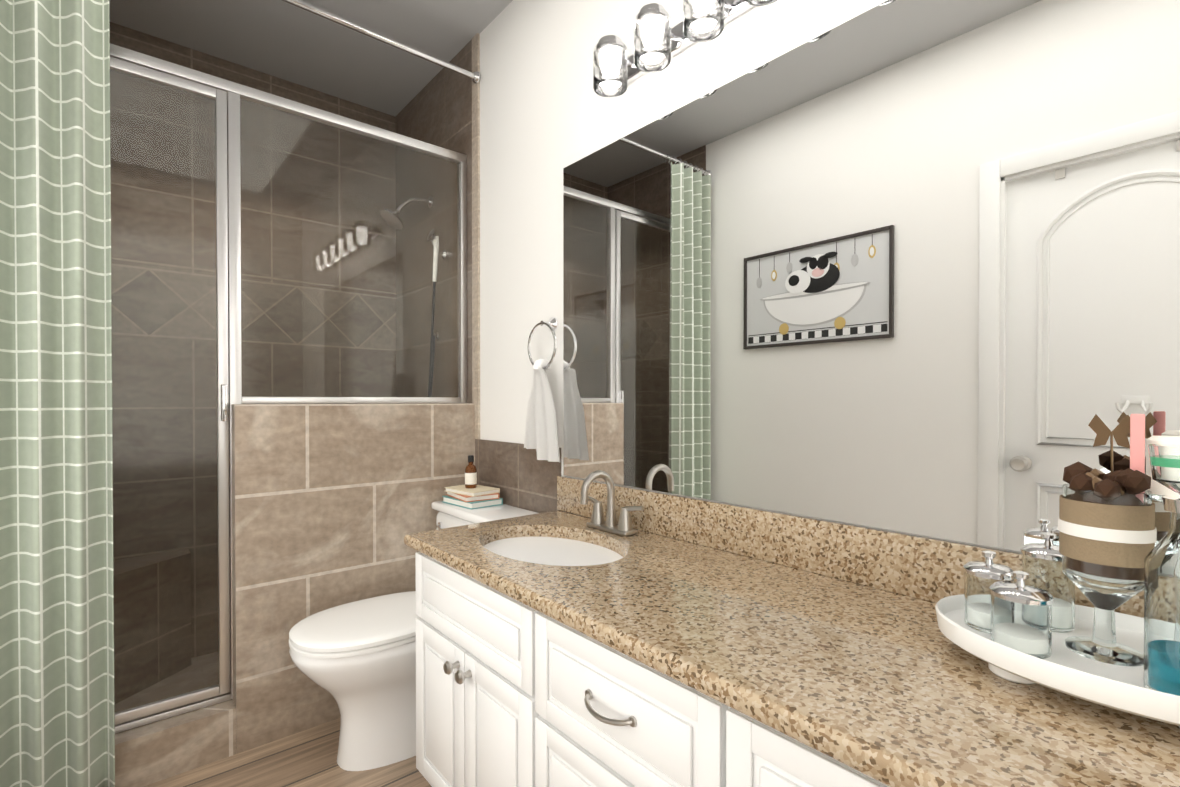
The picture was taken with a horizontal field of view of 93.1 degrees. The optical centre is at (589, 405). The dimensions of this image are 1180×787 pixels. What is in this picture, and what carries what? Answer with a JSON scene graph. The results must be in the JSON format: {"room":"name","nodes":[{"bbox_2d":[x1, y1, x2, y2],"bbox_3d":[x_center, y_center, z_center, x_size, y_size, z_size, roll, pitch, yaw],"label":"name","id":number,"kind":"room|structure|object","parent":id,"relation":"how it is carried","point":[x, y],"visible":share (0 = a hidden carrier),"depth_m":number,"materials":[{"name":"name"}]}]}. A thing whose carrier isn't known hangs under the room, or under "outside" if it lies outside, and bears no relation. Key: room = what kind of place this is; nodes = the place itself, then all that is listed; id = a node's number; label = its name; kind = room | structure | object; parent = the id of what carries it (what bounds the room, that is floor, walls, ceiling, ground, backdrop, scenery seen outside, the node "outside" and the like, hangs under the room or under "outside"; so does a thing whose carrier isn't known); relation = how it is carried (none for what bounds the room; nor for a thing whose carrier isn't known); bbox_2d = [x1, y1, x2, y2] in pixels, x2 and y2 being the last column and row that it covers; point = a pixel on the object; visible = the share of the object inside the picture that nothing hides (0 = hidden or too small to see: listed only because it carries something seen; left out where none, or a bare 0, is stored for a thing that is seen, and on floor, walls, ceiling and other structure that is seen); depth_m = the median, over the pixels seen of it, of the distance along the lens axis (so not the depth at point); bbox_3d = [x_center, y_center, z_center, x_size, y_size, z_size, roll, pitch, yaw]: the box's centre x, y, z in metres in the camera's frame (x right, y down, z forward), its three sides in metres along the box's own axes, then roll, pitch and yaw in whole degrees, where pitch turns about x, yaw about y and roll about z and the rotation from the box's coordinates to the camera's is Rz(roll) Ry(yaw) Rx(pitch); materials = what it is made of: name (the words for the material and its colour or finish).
{"room":"bathroom","nodes":[
{"label":"bathroom","id":0,"kind":"room"},
{"bbox_2d":[144,718,431,786],"bbox_3d":[-0.479,1.188,1.175,1.798,0.100,3.840,0,1,-40],"label":"floor","id":1,"kind":"structure","parent":0,"point":[306,758],"depth_m":1.73,"materials":[{"name":"brown wood"}]},
{"bbox_2d":[115,699,235,786],"bbox_3d":[-1.460,1.058,1.660,0.674,0.150,0.170,0,1,-40],"label":"shower curb","id":2,"kind":"structure","parent":1,"relation":"on","point":[151,753],"depth_m":1.72,"materials":[{"name":"beige tile"}]},
{"bbox_2d":[231,403,474,753],"bbox_3d":[-0.872,0.562,2.154,0.866,1.135,0.170,0,1,-40],"label":"wall","id":3,"kind":"structure","parent":1,"relation":"on","point":[331,505],"depth_m":1.96,"materials":[{"name":"beige tile"}]},
{"bbox_2d":[110,43,466,733],"bbox_3d":[-1.117,-0.047,1.916,1.540,2.054,0.075,0,1,-40],"label":"glass shower enclosure","id":4,"kind":"object","parent":3,"relation":"on","point":[267,248],"visible":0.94,"depth_m":1.83,"materials":[{"name":"clear glass"}]},
{"bbox_2d":[289,501,537,770],"bbox_3d":[-0.606,0.757,1.917,0.759,0.748,0.490,0,1,-40],"label":"toilet","id":5,"kind":"object","parent":1,"relation":"on","point":[356,660],"visible":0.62,"depth_m":1.74,"materials":[{"name":"white ceramic"}]},
{"bbox_2d":[442,495,502,509],"bbox_3d":[-0.458,0.368,2.170,0.140,0.024,0.210,0,1,-44],"label":"book","id":6,"kind":"object","parent":5,"relation":"on","point":[470,505],"visible":0.62,"depth_m":2.11,"materials":[{"name":"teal paper"}]},
{"bbox_2d":[446,492,498,501],"bbox_3d":[-0.459,0.346,2.175,0.135,0.020,0.200,0,1,-35],"label":"book","id":7,"kind":"object","parent":6,"relation":"on","point":[464,498],"visible":0.56,"depth_m":2.10,"materials":[{"name":"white paper"}]},
{"bbox_2d":[444,485,499,496],"bbox_3d":[-0.457,0.328,2.163,0.185,0.016,0.125,0,1,42],"label":"book","id":8,"kind":"object","parent":7,"relation":"on","point":[479,490],"visible":0.79,"depth_m":2.12,"materials":[{"name":"beige paper"}]},
{"bbox_2d":[465,455,476,487],"bbox_3d":[-0.462,0.257,2.165,0.046,0.125,0.046,0,1,-40],"label":"bottle","id":9,"kind":"object","parent":8,"relation":"on","point":[470,475],"visible":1,"depth_m":2.15,"materials":[{"name":"brown glass"}]},
{"bbox_2d":[415,537,888,786],"bbox_3d":[0.379,0.769,0.926,0.564,0.740,2.113,0,1,-40],"label":"bathroom vanity","id":10,"kind":"object","parent":1,"relation":"on","point":[510,692],"visible":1,"depth_m":1.09,"materials":[{"name":"white wood"}]},
{"bbox_2d":[404,510,1179,786],"bbox_3d":[0.379,0.383,0.931,0.553,0.036,2.125,0,1,-40],"label":"countertop","id":11,"kind":"structure","parent":10,"relation":"on","point":[889,688],"depth_m":0.80,"materials":[{"name":"stone"}]},
{"bbox_2d":[580,470,643,535],"bbox_3d":[0.028,0.271,1.577,0.138,0.175,0.242,0,1,-40],"label":"faucet","id":12,"kind":"object","parent":11,"relation":"on","point":[623,527],"visible":1,"depth_m":1.58,"materials":[{"name":"silver metal"}]},
{"bbox_2d":[557,476,1143,617],"bbox_3d":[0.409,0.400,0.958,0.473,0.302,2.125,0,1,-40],"label":"backsplash","id":13,"kind":"structure","parent":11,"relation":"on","point":[923,568],"depth_m":1.21,"materials":[{"name":"stone"}]},
{"bbox_2d":[935,594,1179,726],"bbox_3d":[0.680,0.336,0.728,0.281,0.059,0.402,0,1,-40],"label":"tray","id":14,"kind":"object","parent":11,"relation":"on","point":[1062,668],"visible":0.67,"depth_m":0.70,"materials":[{"name":"white ceramic"}]},
{"bbox_2d":[963,550,1014,633],"bbox_3d":[0.593,0.273,0.831,0.064,0.115,0.064,0,1,-40],"label":"jar","id":15,"kind":"object","parent":14,"relation":"on","point":[981,577],"visible":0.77,"depth_m":0.82,"materials":[{"name":"clear glass"}]},
{"bbox_2d":[989,571,1053,658],"bbox_3d":[0.583,0.277,0.757,0.070,0.107,0.070,0,1,-40],"label":"jar","id":16,"kind":"object","parent":14,"relation":"on","point":[1021,616],"visible":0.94,"depth_m":0.73,"materials":[{"name":"clear glass"}]},
{"bbox_2d":[1021,532,1074,632],"bbox_3d":[0.688,0.260,0.839,0.066,0.140,0.066,0,1,-40],"label":"jar","id":17,"kind":"object","parent":14,"relation":"on","point":[1042,564],"visible":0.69,"depth_m":0.81,"materials":[{"name":"clear glass"}]},
{"bbox_2d":[1058,414,1156,665],"bbox_3d":[0.689,0.171,0.748,0.097,0.320,0.097,0,1,-40],"label":"glass","id":18,"kind":"object","parent":14,"relation":"on","point":[1107,528],"visible":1,"depth_m":0.73,"materials":[{"name":"clear glass"}]},
{"bbox_2d":[1143,444,1179,695],"bbox_3d":[0.683,0.189,0.638,0.072,0.285,0.072,0,1,-40],"label":"dispenser","id":19,"kind":"object","parent":14,"relation":"on","point":[1161,671],"visible":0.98,"depth_m":0.64,"materials":[{"name":"clear glass"}]},
{"bbox_2d":[1146,436,1179,502],"bbox_3d":[0.772,0.182,0.727,0.084,0.298,0.084,0,1,-40],"label":"candle","id":20,"kind":"object","parent":14,"relation":"on","point":[1158,490],"visible":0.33,"depth_m":0.72,"materials":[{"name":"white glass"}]},
{"bbox_2d":[109,0,512,115],"bbox_3d":[-0.479,-1.592,1.151,1.798,0.100,3.840,0,1,-40],"label":"ceiling","id":21,"kind":"structure","parent":0,"point":[281,39],"depth_m":2.35,"materials":[{"name":"grey paint"}]},
{"bbox_2d":[480,0,1020,552],"bbox_3d":[0.161,-0.207,1.706,0.120,2.680,3.840,0,1,-40],"label":"wall","id":22,"kind":"structure","parent":0,"point":[548,114],"depth_m":1.98,"materials":[{"name":"white paint"}]},
{"bbox_2d":[395,33,560,512],"bbox_3d":[-0.575,-0.214,2.473,0.010,2.680,1.462,0,1,-40],"label":"wall tile","id":23,"kind":"structure","parent":22,"relation":"attached to","point":[441,108],"depth_m":2.36,"materials":[{"name":"brown tile"}]},
{"bbox_2d":[282,0,479,83],"bbox_3d":[-1.060,-1.365,1.838,1.540,0.052,0.052,0,1,-40],"label":"curtain rod","id":24,"kind":"object","parent":23,"relation":"attached to","point":[335,18],"visible":0.98,"depth_m":2.07,"materials":[{"name":"silver metal"}]},
{"bbox_2d":[524,317,559,462],"bbox_3d":[-0.163,-0.061,1.931,0.083,0.494,0.260,0,1,-40],"label":"towel ring","id":25,"kind":"object","parent":22,"relation":"attached to","point":[541,435],"visible":1,"depth_m":1.91,"materials":[{"name":"white fabric"}]},
{"bbox_2d":[593,0,777,97],"bbox_3d":[0.349,-0.949,1.266,0.152,0.128,0.986,0,1,-40],"label":"sconce","id":26,"kind":"object","parent":22,"relation":"attached to","point":[659,42],"visible":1,"depth_m":1.41,"materials":[{"name":"clear glass"}]},
{"bbox_2d":[563,0,1179,551],"bbox_3d":[0.384,-0.277,1.344,0.006,1.041,1.459,0,1,-40],"label":"mirror","id":27,"kind":"object","parent":22,"relation":"attached to","point":[909,266],"visible":1,"depth_m":1.09,"materials":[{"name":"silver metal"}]},
{"bbox_3d":[-1.728,-0.214,2.542,1.678,2.680,0.120,0,1,-40],"label":"wall","id":28,"kind":"structure","parent":0,"visible":0},
{"bbox_2d":[109,21,395,403],"bbox_3d":[-1.641,-0.214,2.532,1.558,2.680,0.008,0,1,-40],"label":"wall tile","id":29,"kind":"structure","parent":28,"relation":"attached to","point":[146,44],"depth_m":2.56,"materials":[{"name":"brown tile"}]},
{"bbox_3d":[-1.497,-1.354,1.466,0.335,0.052,0.052,0,1,-40],"label":"curtain rings","id":30,"kind":"object","parent":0,"visible":0},
{"bbox_2d":[0,0,114,786],"bbox_3d":[-1.471,-0.110,1.441,0.363,2.420,0.080,0,1,-40],"label":"curtain","id":31,"kind":"object","parent":30,"relation":"hanging from","point":[57,719],"visible":1,"depth_m":1.49,"materials":[{"name":"fabric"}]}
]}

